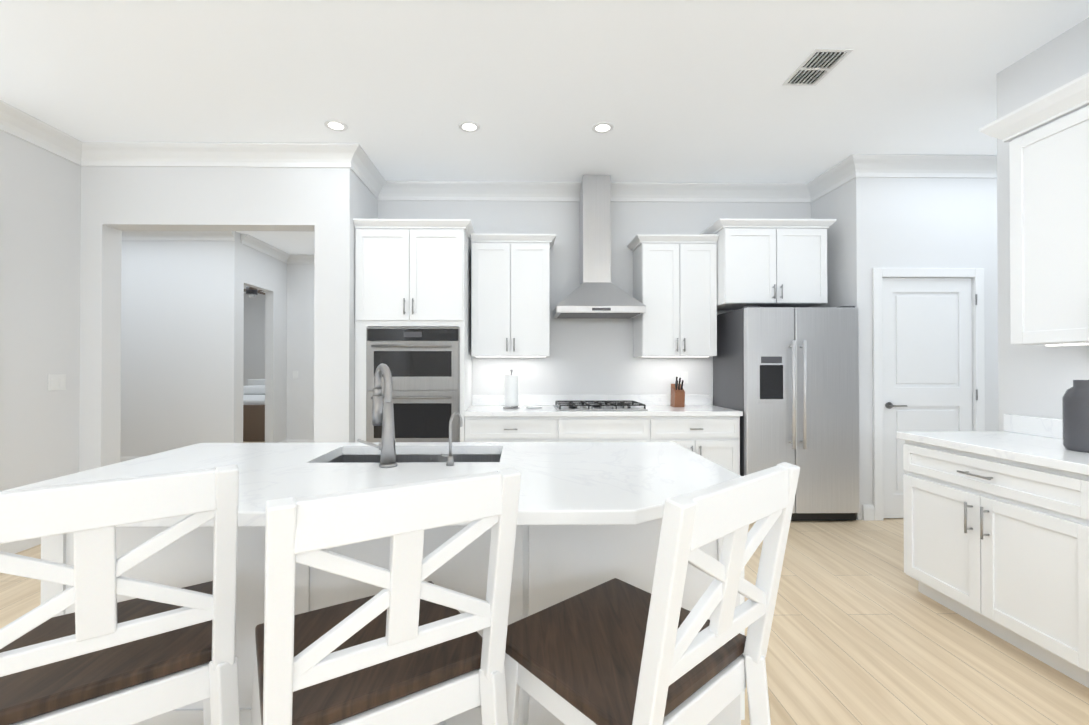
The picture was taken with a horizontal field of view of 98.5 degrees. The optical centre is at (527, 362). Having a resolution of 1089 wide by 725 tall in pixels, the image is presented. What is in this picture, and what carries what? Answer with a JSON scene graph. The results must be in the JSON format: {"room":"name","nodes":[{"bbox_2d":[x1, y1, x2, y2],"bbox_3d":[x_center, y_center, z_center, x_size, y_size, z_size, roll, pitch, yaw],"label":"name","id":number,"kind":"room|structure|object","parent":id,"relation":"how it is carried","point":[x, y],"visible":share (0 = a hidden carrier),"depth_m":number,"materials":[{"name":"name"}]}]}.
{"room":"kitchen","nodes":[
{"label":"kitchen","id":0,"kind":"room"},
{"bbox_2d":[0,130,83,490],"bbox_3d":[-3.539,-0.229,-1.654,0.150,3.030,11.110,0,0,-1],"label":"wall","id":1,"kind":"structure","parent":0,"point":[64,223],"depth_m":3.40,"materials":[{"name":"paint"}]},
{"bbox_2d":[0,100,91,165],"bbox_3d":[-3.419,-1.668,-1.658,0.110,0.145,10.780,0,0,-1],"label":"crown molding","id":2,"kind":"structure","parent":1,"relation":"attached to","point":[24,126],"depth_m":3.36,"materials":[{"name":"paint"}]},
{"bbox_2d":[48,374,65,390],"bbox_3d":[-3.547,0.149,3.534,0.010,0.120,0.130,0,0,-1],"label":"switch plate","id":3,"kind":"object","parent":1,"relation":"attached to","point":[56,381],"visible":1,"depth_m":3.52,"materials":[{"name":"plastic"}]},
{"bbox_2d":[0,440,873,553],"bbox_3d":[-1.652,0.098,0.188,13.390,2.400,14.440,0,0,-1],"label":"baseboard","id":4,"kind":"structure","parent":1,"relation":"attached to","point":[22,545],"depth_m":3.39,"materials":[{"name":"paint"}]},
{"bbox_2d":[120,240,223,456],"bbox_3d":[-6.191,-0.180,6.067,4.590,3.030,0.150,0,0,-1],"label":"wall","id":5,"kind":"structure","parent":0,"point":[204,337],"depth_m":6.02,"materials":[{"name":"paint"}]},
{"bbox_2d":[122,231,234,240],"bbox_3d":[-6.105,-1.630,5.957,4.660,0.125,0.090,0,0,-1],"label":"crown molding","id":6,"kind":"structure","parent":5,"relation":"attached to","point":[126,235],"depth_m":6.00,"materials":[{"name":"paint"}]},
{"bbox_2d":[80,166,359,471],"bbox_3d":[-2.490,-0.194,3.828,2.115,3.030,0.180,0,0,-1],"label":"wall","id":7,"kind":"structure","parent":0,"point":[325,202],"depth_m":3.75,"materials":[{"name":"paint"}]},
{"bbox_2d":[84,142,363,171],"bbox_3d":[-2.370,-1.635,3.694,2.100,0.145,0.110,0,0,-1],"label":"crown molding","id":8,"kind":"structure","parent":7,"relation":"attached to","point":[134,154],"depth_m":3.70,"materials":[{"name":"paint"}]},
{"bbox_2d":[220,231,287,442],"bbox_3d":[-3.875,-0.164,8.622,0.120,3.030,5.190,0,0,-1],"label":"wall","id":9,"kind":"structure","parent":0,"point":[256,328],"depth_m":6.97,"materials":[{"name":"paint"}]},
{"bbox_2d":[241,234,291,263],"bbox_3d":[-3.741,-1.625,6.728,0.090,0.125,1.120,0,0,-1],"label":"crown molding","id":10,"kind":"structure","parent":9,"relation":"attached to","point":[248,240],"depth_m":6.69,"materials":[{"name":"paint"}]},
{"bbox_2d":[288,264,313,439],"bbox_3d":[-2.567,-0.171,7.457,2.400,3.030,0.120,0,0,-1],"label":"wall","id":11,"kind":"structure","parent":0,"point":[300,276],"depth_m":7.38,"materials":[{"name":"paint"}]},
{"bbox_2d":[292,254,314,263],"bbox_3d":[-2.576,-1.622,7.361,2.440,0.125,0.090,0,0,-1],"label":"crown molding","id":12,"kind":"structure","parent":11,"relation":"attached to","point":[296,258],"depth_m":7.36,"materials":[{"name":"paint"}]},
{"bbox_2d":[360,180,379,218],"bbox_3d":[-1.507,-0.192,4.208,0.140,3.030,0.510,0,0,-1],"label":"wall","id":13,"kind":"structure","parent":0,"point":[369,205],"depth_m":4.23,"materials":[{"name":"paint"}]},
{"bbox_2d":[354,151,387,199],"bbox_3d":[-1.381,-1.632,4.084,0.110,0.145,0.600,0,0,-1],"label":"crown molding","id":14,"kind":"structure","parent":13,"relation":"attached to","point":[371,177],"depth_m":4.20,"materials":[{"name":"paint"}]},
{"bbox_2d":[0,441,1088,724],"bbox_3d":[-1.876,1.335,2.097,14.200,0.050,18.700,0,0,-1],"label":"floor","id":15,"kind":"structure","parent":0,"point":[864,631],"depth_m":2.13,"materials":[{"name":"brown wood"}]},
{"bbox_2d":[0,465,239,724],"bbox_3d":[-0.954,0.763,1.066,0.509,1.084,0.534,0,0,-37],"label":"bar stool","id":16,"kind":"object","parent":15,"relation":"on","point":[100,655],"visible":1,"depth_m":0.94,"materials":[{"name":"white wood"}]},
{"bbox_2d":[243,379,264,440],"bbox_3d":[-5.157,0.854,9.051,1.650,1.000,2.100,0,0,-1],"label":"bed","id":17,"kind":"object","parent":15,"relation":"on","point":[254,410],"visible":0.17,"depth_m":8.01,"materials":[{"name":"brown wood"}]},
{"bbox_2d":[251,468,520,724],"bbox_3d":[-0.347,0.763,1.062,0.509,1.084,0.534,0,0,-32],"label":"bar stool","id":18,"kind":"object","parent":15,"relation":"on","point":[407,645],"visible":1,"depth_m":0.89,"materials":[{"name":"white wood"}]},
{"bbox_2d":[41,526,744,724],"bbox_3d":[-0.429,0.872,1.918,2.288,0.874,0.808,0,0,-1],"label":"kitchen island","id":19,"kind":"object","parent":15,"relation":"on","point":[552,565],"depth_m":1.52,"materials":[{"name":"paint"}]},
{"bbox_2d":[0,442,741,529],"bbox_3d":[-0.436,0.412,1.780,2.350,0.040,1.110,0,0,-1],"label":"island countertop","id":20,"kind":"structure","parent":19,"relation":"on","point":[562,483],"depth_m":1.66,"materials":[{"name":"white stone"}]},
{"bbox_2d":[357,363,397,467],"bbox_3d":[-0.567,0.198,1.834,0.140,0.390,0.186,0,0,-1],"label":"kitchen faucet","id":21,"kind":"object","parent":20,"relation":"on","point":[382,415],"visible":1,"depth_m":1.77,"materials":[{"name":"silver metal"}]},
{"bbox_2d":[328,450,499,461],"bbox_3d":[-0.495,0.534,2.033,0.784,0.224,0.404,0,0,-1],"label":"sink","id":22,"kind":"object","parent":20,"relation":"in","point":[349,455],"depth_m":2.22,"materials":[{"name":"grey metal"}]},
{"bbox_2d":[441,412,462,465],"bbox_3d":[-0.296,0.293,1.826,0.070,0.200,0.114,0,0,-1],"label":"tap","id":23,"kind":"object","parent":20,"relation":"on","point":[450,460],"visible":1,"depth_m":1.79,"materials":[{"name":"silver metal"}]},
{"bbox_2d":[460,406,568,441],"bbox_3d":[-0.148,0.886,4.185,0.908,0.875,0.636,0,0,-1],"label":"base cabinet","id":24,"kind":"object","parent":15,"relation":"on","point":[475,427],"depth_m":3.88,"materials":[{"name":"paint"}]},
{"bbox_2d":[465,406,742,417],"bbox_3d":[0.624,0.429,4.194,2.310,0.040,0.646,0,0,-1],"label":"countertop","id":25,"kind":"structure","parent":24,"relation":"on","point":[653,411],"depth_m":3.89,"materials":[{"name":"white stone"}]},
{"bbox_2d":[503,370,519,408],"bbox_3d":[-0.148,0.235,4.211,0.150,0.344,0.150,0,0,-1],"label":"paper towel holder","id":26,"kind":"object","parent":25,"relation":"on","point":[511,391],"visible":1,"depth_m":4.16,"materials":[{"name":"white paper"}]},
{"bbox_2d":[526,406,541,408],"bbox_3d":[0.053,0.401,4.183,0.161,0.013,0.124,0,0,-1],"label":"dish","id":27,"kind":"object","parent":25,"relation":"on","point":[533,407],"visible":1,"depth_m":4.14,"materials":[{"name":"ceramic"}]},
{"bbox_2d":[554,400,647,410],"bbox_3d":[0.628,0.382,4.186,0.760,0.051,0.490,0,0,-1],"label":"gas cooktop","id":28,"kind":"object","parent":25,"relation":"in","point":[626,405],"visible":1,"depth_m":4.01,"materials":[{"name":"silver metal"}]},
{"bbox_2d":[670,377,684,406],"bbox_3d":[1.381,0.268,4.322,0.090,0.279,0.142,0,0,-1],"label":"knife block","id":29,"kind":"object","parent":25,"relation":"on","point":[677,395],"visible":1,"depth_m":4.27,"materials":[{"name":"brown wood"}]},
{"bbox_2d":[569,418,660,441],"bbox_3d":[0.620,0.886,4.199,0.903,0.875,0.631,0,0,-1],"label":"base cabinet","id":30,"kind":"object","parent":15,"relation":"on","point":[580,429],"depth_m":3.89,"materials":[{"name":"paint"}]},
{"bbox_2d":[504,462,799,724],"bbox_3d":[0.247,0.763,1.077,0.509,1.084,0.534,0,0,-40],"label":"bar stool","id":31,"kind":"object","parent":15,"relation":"on","point":[615,651],"visible":0.94,"depth_m":0.96,"materials":[{"name":"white wood"}]},
{"bbox_2d":[661,418,739,474],"bbox_3d":[1.350,0.886,4.210,0.834,0.875,0.631,0,0,-1],"label":"base cabinet","id":32,"kind":"object","parent":15,"relation":"on","point":[717,440],"depth_m":3.90,"materials":[{"name":"paint"}]},
{"bbox_2d":[713,306,859,520],"bbox_3d":[2.261,0.428,4.161,0.935,1.790,0.746,0,0,-1],"label":"fridge","id":33,"kind":"object","parent":15,"relation":"on","point":[786,380],"visible":0.88,"depth_m":3.86,"materials":[{"name":"silver metal"}]},
{"bbox_2d":[903,440,1071,677],"bbox_3d":[2.471,0.873,2.202,0.636,0.875,0.989,0,0,-1],"label":"base cabinet","id":34,"kind":"object","parent":15,"relation":"on","point":[996,533],"depth_m":2.17,"materials":[{"name":"paint"}]},
{"bbox_2d":[896,432,1088,475],"bbox_3d":[2.475,0.411,1.489,0.651,0.040,2.460,0,0,-1],"label":"countertop","id":35,"kind":"structure","parent":34,"relation":"on","point":[1018,447],"depth_m":2.24,"materials":[{"name":"white stone"}]},
{"bbox_2d":[1062,380,1088,452],"bbox_3d":[2.495,0.236,2.090,0.148,0.316,0.148,0,0,-1],"label":"jar","id":36,"kind":"object","parent":35,"relation":"on","point":[1075,410],"visible":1,"depth_m":2.08,"materials":[{"name":"ceramic"}]},
{"bbox_2d":[1068,472,1088,687],"bbox_3d":[2.484,0.868,1.396,0.636,0.875,0.898,0,0,-1],"label":"base cabinet","id":37,"kind":"object","parent":15,"relation":"on","point":[1078,486],"depth_m":1.84,"materials":[{"name":"paint"}]},
{"bbox_2d":[0,0,1088,292],"bbox_3d":[-1.876,-1.745,2.117,14.200,0.050,18.700,0,0,-1],"label":"ceiling","id":38,"kind":"structure","parent":0,"point":[670,90],"depth_m":2.83,"materials":[{"name":"paint"}]},
{"bbox_2d":[244,287,264,297],"bbox_3d":[-4.899,-1.415,8.362,1.294,0.528,1.237,0,0,-1],"label":"ceiling fan","id":39,"kind":"object","parent":38,"relation":"hanging from","point":[251,292],"visible":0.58,"depth_m":8.27,"materials":[{"name":"plastic"}]},
{"bbox_2d":[324,120,347,131],"bbox_3d":[-1.385,-1.707,3.384,0.160,0.008,0.160,0,0,-1],"label":"recessed light","id":40,"kind":"object","parent":38,"relation":"in","point":[336,125],"visible":1,"depth_m":3.38,"materials":[{"name":"paint"}]},
{"bbox_2d":[458,121,479,132],"bbox_3d":[-0.425,-1.707,3.398,0.160,0.008,0.160,0,0,-1],"label":"recessed light","id":41,"kind":"object","parent":38,"relation":"in","point":[468,126],"visible":1,"depth_m":3.39,"materials":[{"name":"paint"}]},
{"bbox_2d":[592,122,613,133],"bbox_3d":[0.545,-1.707,3.413,0.160,0.008,0.160,0,0,-1],"label":"recessed light","id":42,"kind":"object","parent":38,"relation":"in","point":[603,127],"visible":0.98,"depth_m":3.41,"materials":[{"name":"paint"}]},
{"bbox_2d":[782,49,853,85],"bbox_3d":[1.675,-1.709,2.730,0.210,0.012,0.330,0,0,-1],"label":"ceiling vent","id":43,"kind":"object","parent":38,"relation":"in","point":[815,67],"visible":1,"depth_m":2.71,"materials":[{"name":"metal"}]},
{"bbox_2d":[380,200,811,404],"bbox_3d":[0.657,-0.189,4.596,4.480,3.030,0.140,0,0,-1],"label":"wall","id":44,"kind":"structure","parent":0,"point":[588,356],"depth_m":4.53,"materials":[{"name":"paint"}]},
{"bbox_2d":[353,219,468,333],"bbox_3d":[-0.983,-0.735,4.182,0.901,0.876,0.636,0,0,-1],"label":"upper cabinet","id":45,"kind":"object","parent":44,"relation":"attached to","point":[409,272],"depth_m":3.87,"materials":[{"name":"paint"}]},
{"bbox_2d":[366,327,459,441],"bbox_3d":[-0.952,0.193,4.112,0.771,0.964,0.633,0,0,-1],"label":"double oven","id":46,"kind":"object","parent":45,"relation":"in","point":[422,364],"visible":0.79,"depth_m":3.86,"materials":[{"name":"silver metal"}]},
{"bbox_2d":[469,234,552,357],"bbox_3d":[-0.158,-0.596,4.339,0.698,1.080,0.346,0,0,-1],"label":"upper cabinet","id":47,"kind":"object","parent":44,"relation":"attached to","point":[488,294],"depth_m":4.17,"materials":[{"name":"paint"}]},
{"bbox_2d":[473,395,712,405],"bbox_3d":[0.620,0.361,4.508,2.310,0.100,0.020,0,0,-1],"label":"backsplash","id":48,"kind":"structure","parent":44,"relation":"attached to","point":[478,400],"depth_m":4.50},
{"bbox_2d":[553,175,645,318],"bbox_3d":[0.627,-1.062,4.276,0.770,1.280,0.502,0,0,-1],"label":"range hood","id":49,"kind":"object","parent":44,"relation":"attached to","point":[596,293],"visible":0.98,"depth_m":4.26,"materials":[{"name":"silver metal"}]},
{"bbox_2d":[388,181,814,202],"bbox_3d":[0.659,-1.630,4.480,4.200,0.145,0.110,0,0,-1],"label":"crown molding","id":50,"kind":"structure","parent":44,"relation":"attached to","point":[397,190],"depth_m":4.49,"materials":[{"name":"paint"}]},
{"bbox_2d":[633,234,720,356],"bbox_3d":[1.355,-0.595,4.362,0.670,1.080,0.346,0,0,-1],"label":"upper cabinet","id":51,"kind":"object","parent":44,"relation":"attached to","point":[675,275],"depth_m":4.19,"materials":[{"name":"paint"}]},
{"bbox_2d":[681,372,687,383],"bbox_3d":[1.513,0.148,4.532,0.070,0.115,0.007,0,0,-1],"label":"wall outlet plate","id":52,"kind":"object","parent":44,"relation":"attached to","point":[684,376],"visible":1,"depth_m":4.53,"materials":[{"name":"plastic"}]},
{"bbox_2d":[705,218,828,309],"bbox_3d":[2.143,-0.871,4.301,0.895,0.721,0.496,0,0,-1],"label":"upper cabinet","id":53,"kind":"object","parent":44,"relation":"attached to","point":[761,262],"depth_m":4.06,"materials":[{"name":"paint"}]},
{"bbox_2d":[812,184,843,307],"bbox_3d":[2.844,-0.191,4.319,0.165,3.030,0.420,0,0,-1],"label":"wall","id":54,"kind":"structure","parent":0,"point":[831,205],"depth_m":4.23,"materials":[{"name":"paint"}]},
{"bbox_2d":[804,162,850,199],"bbox_3d":[2.708,-1.631,4.206,0.110,0.145,0.480,0,0,-1],"label":"crown molding","id":55,"kind":"structure","parent":54,"relation":"attached to","point":[828,181],"depth_m":4.29,"materials":[{"name":"paint"}]},
{"bbox_2d":[844,177,991,519],"bbox_3d":[3.868,-0.193,4.029,2.205,3.030,0.140,0,0,-1],"label":"wall","id":56,"kind":"structure","parent":0,"point":[889,222],"depth_m":3.96,"materials":[{"name":"paint"}]},
{"bbox_2d":[840,154,996,179],"bbox_3d":[3.823,-1.633,3.913,2.330,0.145,0.110,0,0,-1],"label":"crown molding","id":57,"kind":"structure","parent":56,"relation":"attached to","point":[855,165],"depth_m":3.92,"materials":[{"name":"paint"}]},
{"bbox_2d":[872,268,984,520],"bbox_3d":[3.366,0.264,3.981,0.940,2.115,0.156,0,0,-1],"label":"door","id":58,"kind":"structure","parent":56,"relation":"attached to","point":[922,351],"depth_m":3.96,"materials":[{"name":"paint"}]},
{"bbox_2d":[992,17,1088,430],"bbox_3d":[2.929,-0.232,-2.096,0.140,3.030,9.750,0,0,-1],"label":"wall","id":59,"kind":"structure","parent":0,"point":[1028,380],"depth_m":2.64,"materials":[{"name":"paint"}]},
{"bbox_2d":[1004,414,1062,439],"bbox_3d":[2.790,0.341,1.494,0.020,0.100,2.460,0,0,-1],"label":"backsplash","id":60,"kind":"structure","parent":59,"relation":"attached to","point":[1035,426],"depth_m":2.56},
{"bbox_2d":[1004,76,1088,345],"bbox_3d":[2.618,-0.661,1.947,0.350,1.140,0.861,0,0,-1],"label":"upper cabinet","id":61,"kind":"object","parent":59,"relation":"attached to","point":[1048,139],"depth_m":2.19,"materials":[{"name":"paint"}]}
]}

